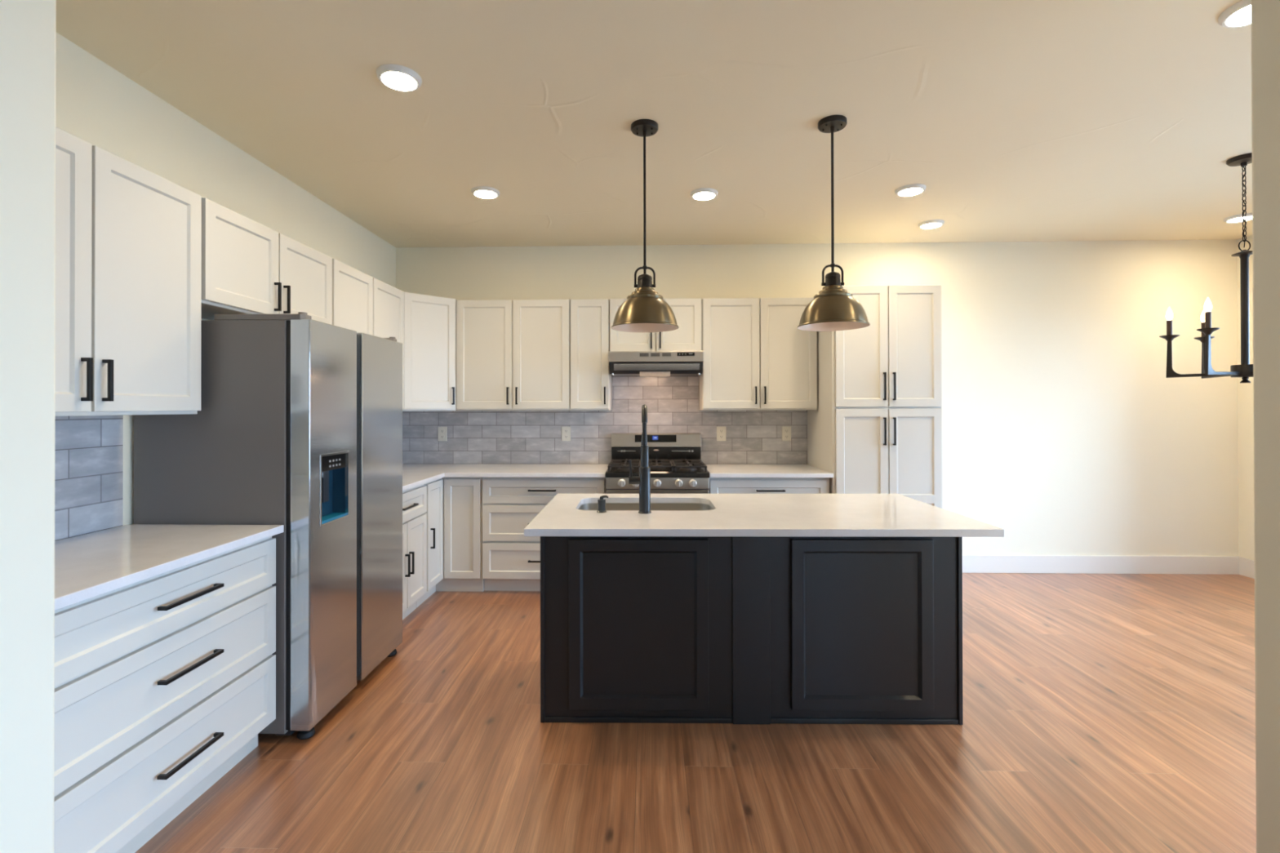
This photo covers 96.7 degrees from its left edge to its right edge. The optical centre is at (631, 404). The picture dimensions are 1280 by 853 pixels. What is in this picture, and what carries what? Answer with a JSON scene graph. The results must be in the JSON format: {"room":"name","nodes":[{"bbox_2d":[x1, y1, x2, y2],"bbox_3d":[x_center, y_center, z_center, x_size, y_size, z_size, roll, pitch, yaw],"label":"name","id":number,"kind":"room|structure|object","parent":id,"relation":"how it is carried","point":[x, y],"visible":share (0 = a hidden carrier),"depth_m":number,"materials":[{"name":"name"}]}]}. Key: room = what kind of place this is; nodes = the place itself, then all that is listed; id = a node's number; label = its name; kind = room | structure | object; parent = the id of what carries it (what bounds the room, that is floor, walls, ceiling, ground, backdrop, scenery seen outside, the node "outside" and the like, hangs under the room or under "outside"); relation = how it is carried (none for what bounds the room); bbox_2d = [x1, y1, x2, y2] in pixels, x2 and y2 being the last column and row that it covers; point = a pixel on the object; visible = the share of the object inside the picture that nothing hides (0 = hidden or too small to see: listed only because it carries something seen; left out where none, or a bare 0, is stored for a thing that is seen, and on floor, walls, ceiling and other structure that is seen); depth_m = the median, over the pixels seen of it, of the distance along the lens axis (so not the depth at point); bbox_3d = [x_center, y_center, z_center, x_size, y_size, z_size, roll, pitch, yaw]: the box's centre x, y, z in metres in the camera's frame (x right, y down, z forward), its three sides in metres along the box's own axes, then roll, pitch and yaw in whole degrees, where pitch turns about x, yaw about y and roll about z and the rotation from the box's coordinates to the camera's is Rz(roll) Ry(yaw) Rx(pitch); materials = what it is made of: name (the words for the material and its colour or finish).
{"room":"kitchen","nodes":[
{"label":"kitchen","id":0,"kind":"room"},
{"bbox_2d":[0,0,56,852],"bbox_3d":[-1.748,0.012,1.313,0.727,2.743,0.130,0,0,2],"label":"wall","id":1,"kind":"structure","parent":0,"point":[28,28],"depth_m":1.30,"materials":[{"name":"paint"}]},
{"bbox_2d":[55,32,395,540],"bbox_3d":[-2.134,0.020,3.059,0.140,2.743,3.600,0,0,2],"label":"wall","id":2,"kind":"structure","parent":0,"point":[96,104],"depth_m":2.65,"materials":[{"name":"paint"}]},
{"bbox_2d":[54,415,123,541],"bbox_3d":[-2.092,0.263,1.853,0.008,0.454,0.931,0,0,2],"label":"tile backsplash","id":3,"kind":"structure","parent":2,"relation":"attached to","point":[89,449],"depth_m":2.17,"materials":[{"name":"grey tile"}]},
{"bbox_2d":[54,126,201,416],"bbox_3d":[-1.907,-0.408,1.853,0.372,0.887,0.906,0,0,2],"label":"upper cabinet","id":4,"kind":"object","parent":2,"relation":"attached to","point":[128,237],"visible":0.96,"depth_m":1.97,"materials":[{"name":"paint"}]},
{"bbox_2d":[201,197,332,324],"bbox_3d":[-1.882,-0.631,2.789,0.372,0.433,0.942,0,0,2],"label":"upper cabinet","id":5,"kind":"object","parent":2,"relation":"attached to","point":[248,267],"visible":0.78,"depth_m":2.63,"materials":[{"name":"paint"}]},
{"bbox_2d":[332,258,404,408],"bbox_3d":[-1.855,-0.400,3.744,0.372,0.887,0.954,0,0,2],"label":"upper cabinet","id":6,"kind":"object","parent":2,"relation":"attached to","point":[362,303],"visible":0.27,"depth_m":3.65,"materials":[{"name":"paint"}]},
{"bbox_2d":[402,292,457,410],"bbox_3d":[-1.703,-0.397,4.529,0.630,0.887,0.621,0,0,2],"label":"upper cabinet","id":7,"kind":"object","parent":2,"relation":"attached to","point":[429,321],"visible":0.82,"depth_m":4.36,"materials":[{"name":"paint"}]},
{"bbox_2d":[56,0,1252,247],"bbox_3d":[0.709,-1.427,0.587,8.590,0.120,8.700,0,0,2],"label":"ceiling","id":8,"kind":"structure","parent":0,"point":[1018,120],"depth_m":2.59,"materials":[{"name":"paint"}]},
{"bbox_2d":[376,64,422,92],"bbox_3d":[-0.963,-1.346,2.353,0.176,0.020,0.176,0,0,2],"label":"recessed light","id":9,"kind":"object","parent":8,"relation":"in","point":[394,77],"visible":1,"depth_m":2.33,"materials":[{"name":"white plastic"}]},
{"bbox_2d":[471,186,499,199],"bbox_3d":[-0.927,-1.341,3.604,0.176,0.020,0.176,0,0,2],"label":"recessed light","id":10,"kind":"object","parent":8,"relation":"in","point":[481,192],"visible":1,"depth_m":3.58,"materials":[{"name":"white plastic"}]},
{"bbox_2d":[611,119,679,332],"bbox_3d":[0.062,-0.865,2.763,0.329,0.984,0.329,0,0,2],"label":"pendant lamp","id":11,"kind":"object","parent":8,"relation":"hanging from","point":[644,310],"visible":1,"depth_m":2.71,"materials":[{"name":"brown metal"}]},
{"bbox_2d":[690,187,717,200],"bbox_3d":[0.461,-1.344,3.638,0.176,0.020,0.176,0,0,2],"label":"recessed light","id":12,"kind":"object","parent":8,"relation":"in","point":[704,193],"visible":1,"depth_m":3.61,"materials":[{"name":"white plastic"}]},
{"bbox_2d":[797,115,870,331],"bbox_3d":[0.962,-0.866,2.728,0.329,0.984,0.329,0,0,2],"label":"pendant lamp","id":13,"kind":"object","parent":8,"relation":"hanging from","point":[833,308],"visible":1,"depth_m":2.68,"materials":[{"name":"brown metal"}]},
{"bbox_2d":[894,183,925,196],"bbox_3d":[1.751,-1.346,3.577,0.176,0.020,0.176,0,0,2],"label":"recessed light","id":14,"kind":"object","parent":8,"relation":"in","point":[913,189],"visible":1,"depth_m":3.55,"materials":[{"name":"white plastic"}]},
{"bbox_2d":[918,219,944,229],"bbox_3d":[2.232,-1.344,4.244,0.176,0.020,0.176,0,0,2],"label":"recessed light","id":15,"kind":"object","parent":8,"relation":"in","point":[933,224],"visible":1,"depth_m":4.22,"materials":[{"name":"white plastic"}]},
{"bbox_2d":[1159,152,1253,382],"bbox_3d":[3.373,-0.741,3.132,0.662,1.240,0.679,0,0,2],"label":"chandelier","id":16,"kind":"object","parent":8,"relation":"hanging from","point":[1245,371],"visible":0.89,"depth_m":3.12,"materials":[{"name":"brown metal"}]},
{"bbox_2d":[1217,0,1251,27],"bbox_3d":[2.136,-1.354,1.952,0.176,0.020,0.176,0,0,2],"label":"recessed light","id":17,"kind":"object","parent":8,"relation":"in","point":[1238,15],"visible":0.56,"depth_m":1.97,"materials":[{"name":"white plastic"}]},
{"bbox_2d":[1223,213,1252,222],"bbox_3d":[4.400,-1.349,4.111,0.176,0.020,0.176,0,0,2],"label":"recessed light","id":18,"kind":"object","parent":8,"relation":"in","point":[1237,218],"visible":0.73,"depth_m":4.10,"materials":[{"name":"white plastic"}]},
{"bbox_2d":[134,573,1256,852],"bbox_3d":[0.714,1.426,0.575,8.590,0.100,8.700,0,0,2],"label":"floor","id":19,"kind":"structure","parent":0,"point":[1103,713],"depth_m":2.19,"materials":[{"name":"brown wood"}]},
{"bbox_2d":[53,536,275,852],"bbox_3d":[-1.758,0.953,1.856,0.660,0.866,0.936,0,0,2],"label":"base cabinet","id":20,"kind":"object","parent":19,"relation":"on","point":[165,682],"visible":0.75,"depth_m":1.76,"materials":[{"name":"paint"}]},
{"bbox_2d":[54,524,284,610],"bbox_3d":[-1.761,0.504,1.858,0.650,0.030,0.954,0,0,2],"label":"countertop","id":21,"kind":"structure","parent":20,"relation":"on","point":[88,566],"depth_m":1.91,"materials":[{"name":"white stone"}]},
{"bbox_2d":[133,311,402,739],"bbox_3d":[-1.678,0.504,2.787,0.751,1.772,0.901,0,0,2],"label":"refrigerator","id":22,"kind":"object","parent":19,"relation":"on","point":[298,425],"visible":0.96,"depth_m":2.35,"materials":[{"name":"grey metal"}]},
{"bbox_2d":[402,484,426,619],"bbox_3d":[-1.711,0.960,3.581,0.660,0.866,0.648,0,0,2],"label":"base cabinet","id":23,"kind":"object","parent":19,"relation":"on","point":[415,499],"visible":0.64,"depth_m":3.69,"materials":[{"name":"paint"}]},
{"bbox_2d":[416,476,484,608],"bbox_3d":[-1.566,0.963,4.370,0.910,0.866,0.928,0,0,2],"label":"base cabinet","id":24,"kind":"object","parent":19,"relation":"on","point":[454,504],"visible":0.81,"depth_m":4.20,"materials":[{"name":"paint"}]},
{"bbox_2d":[402,463,608,491],"bbox_3d":[-1.113,0.512,4.028,1.828,0.030,1.584,0,0,2],"label":"countertop","id":25,"kind":"structure","parent":24,"relation":"on","point":[414,475],"depth_m":4.30,"materials":[{"name":"white stone"}]},
{"bbox_2d":[481,476,606,591],"bbox_3d":[-0.646,0.962,4.480,0.918,0.866,0.654,0,0,2],"label":"base cabinet","id":26,"kind":"object","parent":19,"relation":"on","point":[511,560],"visible":0.55,"depth_m":4.20,"materials":[{"name":"paint"}]},
{"bbox_2d":[605,433,709,493],"bbox_3d":[0.192,0.815,4.413,0.748,1.157,0.740,0,0,2],"label":"gas range","id":27,"kind":"object","parent":19,"relation":"on","point":[676,464],"visible":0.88,"depth_m":4.37,"materials":[{"name":"grey metal"}]},
{"bbox_2d":[605,463,709,477],"bbox_3d":[0.192,0.505,4.441,0.748,0.040,0.686,0,0,2],"label":"cooktop","id":28,"kind":"object","parent":27,"relation":"in","point":[673,472],"depth_m":4.11,"materials":[{"name":"black metal"}]},
{"bbox_2d":[540,536,963,724],"bbox_3d":[0.519,0.953,2.810,1.830,0.866,0.710,0,0,1],"label":"kitchen island","id":29,"kind":"object","parent":19,"relation":"on","point":[634,629],"visible":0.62,"depth_m":2.47,"materials":[{"name":"grey paint"}]},
{"bbox_2d":[524,493,1004,537],"bbox_3d":[0.518,0.503,2.689,1.878,0.030,0.920,0,0,1],"label":"island countertop","id":30,"kind":"structure","parent":29,"relation":"on","point":[883,515],"depth_m":2.44,"materials":[{"name":"white stone"}]},
{"bbox_2d":[596,495,608,512],"bbox_3d":[-0.138,0.451,2.599,0.049,0.076,0.046,0,0,42],"label":"soap dispenser","id":31,"kind":"object","parent":30,"relation":"on","point":[601,502],"visible":1,"depth_m":2.59,"materials":[{"name":"black metal"}]},
{"bbox_2d":[628,404,651,513],"bbox_3d":[0.037,0.243,2.653,0.102,0.492,0.199,0,0,1],"label":"kitchen faucet","id":32,"kind":"object","parent":30,"relation":"on","point":[643,480],"visible":1,"depth_m":2.57,"materials":[{"name":"black metal"}]},
{"bbox_2d":[578,502,712,510],"bbox_3d":[0.067,0.623,2.824,0.708,0.205,0.419,0,0,1],"label":"undermount sink","id":33,"kind":"object","parent":30,"relation":"in","point":[609,506],"visible":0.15,"depth_m":3.01,"materials":[{"name":"silver metal"}]},
{"bbox_2d":[708,477,829,493],"bbox_3d":[1.011,0.959,4.435,0.876,0.866,0.654,0,0,2],"label":"base cabinet","id":34,"kind":"object","parent":19,"relation":"on","point":[717,485],"visible":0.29,"depth_m":4.14,"materials":[{"name":"paint"}]},
{"bbox_2d":[702,464,833,477],"bbox_3d":[1.013,0.510,4.427,0.884,0.030,0.670,0,0,2],"label":"countertop","id":35,"kind":"structure","parent":34,"relation":"on","point":[715,470],"depth_m":4.23,"materials":[{"name":"white stone"}]},
{"bbox_2d":[807,284,942,508],"bbox_3d":[1.846,0.264,4.397,0.778,2.252,0.694,0,0,2],"label":"pantry cabinet","id":36,"kind":"object","parent":19,"relation":"on","point":[876,424],"visible":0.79,"depth_m":4.09,"materials":[{"name":"paint"}]},
{"bbox_2d":[395,240,1238,555],"bbox_3d":[1.484,0.021,4.831,7.257,2.743,0.140,0,0,2],"label":"wall","id":37,"kind":"structure","parent":0,"point":[1065,431],"depth_m":4.71,"materials":[{"name":"paint"}]},
{"bbox_2d":[456,299,570,410],"bbox_3d":[-0.941,-0.395,4.644,0.908,0.881,0.350,0,0,2],"label":"upper cabinet","id":38,"kind":"object","parent":37,"relation":"attached to","point":[512,354],"visible":0.98,"depth_m":4.50,"materials":[{"name":"paint"}]},
{"bbox_2d":[570,298,611,410],"bbox_3d":[-0.331,-0.397,4.627,0.309,0.881,0.350,0,0,2],"label":"upper cabinet","id":39,"kind":"object","parent":37,"relation":"attached to","point":[590,376],"visible":0.97,"depth_m":4.49,"materials":[{"name":"paint"}]},
{"bbox_2d":[402,376,807,464],"bbox_3d":[-0.274,0.196,4.804,3.480,1.200,0.008,0,0,2],"label":"tile backsplash","id":40,"kind":"structure","parent":37,"relation":"attached to","point":[753,437],"depth_m":4.80,"materials":[{"name":"grey tile"}]},
{"bbox_2d":[437,426,447,440],"bbox_3d":[-1.610,0.246,4.831,0.078,0.122,0.009,0,0,2],"label":"wall outlet","id":41,"kind":"object","parent":40,"relation":"attached to","point":[442,431],"visible":1,"depth_m":4.83,"materials":[{"name":"beige plastic"}]},
{"bbox_2d":[561,426,570,440],"bbox_3d":[-0.556,0.244,4.802,0.078,0.122,0.009,0,0,2],"label":"wall outlet","id":42,"kind":"object","parent":40,"relation":"attached to","point":[566,431],"visible":1,"depth_m":4.80,"materials":[{"name":"beige plastic"}]},
{"bbox_2d":[716,426,725,440],"bbox_3d":[0.749,0.242,4.767,0.078,0.122,0.009,0,0,2],"label":"wall outlet","id":43,"kind":"object","parent":40,"relation":"attached to","point":[721,430],"visible":1,"depth_m":4.76,"materials":[{"name":"beige plastic"}]},
{"bbox_2d":[782,426,791,440],"bbox_3d":[1.291,0.241,4.752,0.078,0.122,0.009,0,0,2],"label":"wall outlet","id":44,"kind":"object","parent":40,"relation":"attached to","point":[786,430],"visible":1,"depth_m":4.75,"materials":[{"name":"beige plastic"}]},
{"bbox_2d":[608,351,703,377],"bbox_3d":[0.189,-0.311,4.550,0.723,0.190,0.471,0,0,2],"label":"range hood","id":45,"kind":"object","parent":37,"relation":"attached to","point":[622,363],"visible":1,"depth_m":4.33,"materials":[{"name":"metal"}]},
{"bbox_2d":[640,353,648,356],"bbox_3d":[0.092,-0.380,4.320,0.068,0.024,0.004,0,0,2],"label":"vent grille","id":46,"kind":"object","parent":45,"relation":"attached to","point":[641,354],"depth_m":4.32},
{"bbox_2d":[650,353,659,356],"bbox_3d":[0.177,-0.380,4.317,0.068,0.024,0.004,0,0,2],"label":"vent grille","id":47,"kind":"object","parent":45,"relation":"attached to","point":[651,354],"depth_m":4.32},
{"bbox_2d":[640,371,670,376],"bbox_3d":[0.176,-0.236,4.361,0.235,0.039,0.007,0,0,2],"label":"lamp","id":48,"kind":"object","parent":45,"relation":"attached to","point":[642,373],"depth_m":4.36,"materials":[{"name":"white plastic"}]},
{"bbox_2d":[609,297,702,351],"bbox_3d":[0.190,-0.624,4.614,0.728,0.432,0.350,0,0,2],"label":"upper cabinet","id":49,"kind":"object","parent":37,"relation":"attached to","point":[687,312],"visible":0.63,"depth_m":4.47,"materials":[{"name":"paint"}]},
{"bbox_2d":[698,297,817,410],"bbox_3d":[1.005,-0.399,4.591,0.894,0.881,0.350,0,0,2],"label":"upper cabinet","id":50,"kind":"object","parent":37,"relation":"attached to","point":[757,357],"visible":0.95,"depth_m":4.45,"materials":[{"name":"paint"}]},
{"bbox_2d":[962,555,1239,574],"bbox_3d":[3.611,1.315,4.691,2.722,0.146,0.014,0,0,2],"label":"baseboard","id":51,"kind":"structure","parent":37,"relation":"attached to","point":[1080,564],"depth_m":4.68,"materials":[{"name":"paint"}]},
{"bbox_2d":[1236,235,1254,559],"bbox_3d":[4.925,-0.003,0.466,0.140,2.743,8.400,0,0,2],"label":"wall","id":52,"kind":"structure","parent":0,"point":[1245,390],"depth_m":4.61,"materials":[{"name":"paint"}]},
{"bbox_2d":[1239,556,1254,578],"bbox_3d":[4.955,1.311,4.304,0.014,0.146,0.686,0,0,2],"label":"baseboard","id":53,"kind":"structure","parent":52,"relation":"attached to","point":[1246,566],"depth_m":4.58,"materials":[{"name":"paint"}]},
{"bbox_2d":[1250,0,1279,852],"bbox_3d":[1.894,0.005,1.214,0.979,2.743,0.130,0,0,2],"label":"wall","id":54,"kind":"structure","parent":0,"point":[1264,14],"depth_m":1.26,"materials":[{"name":"paint"}]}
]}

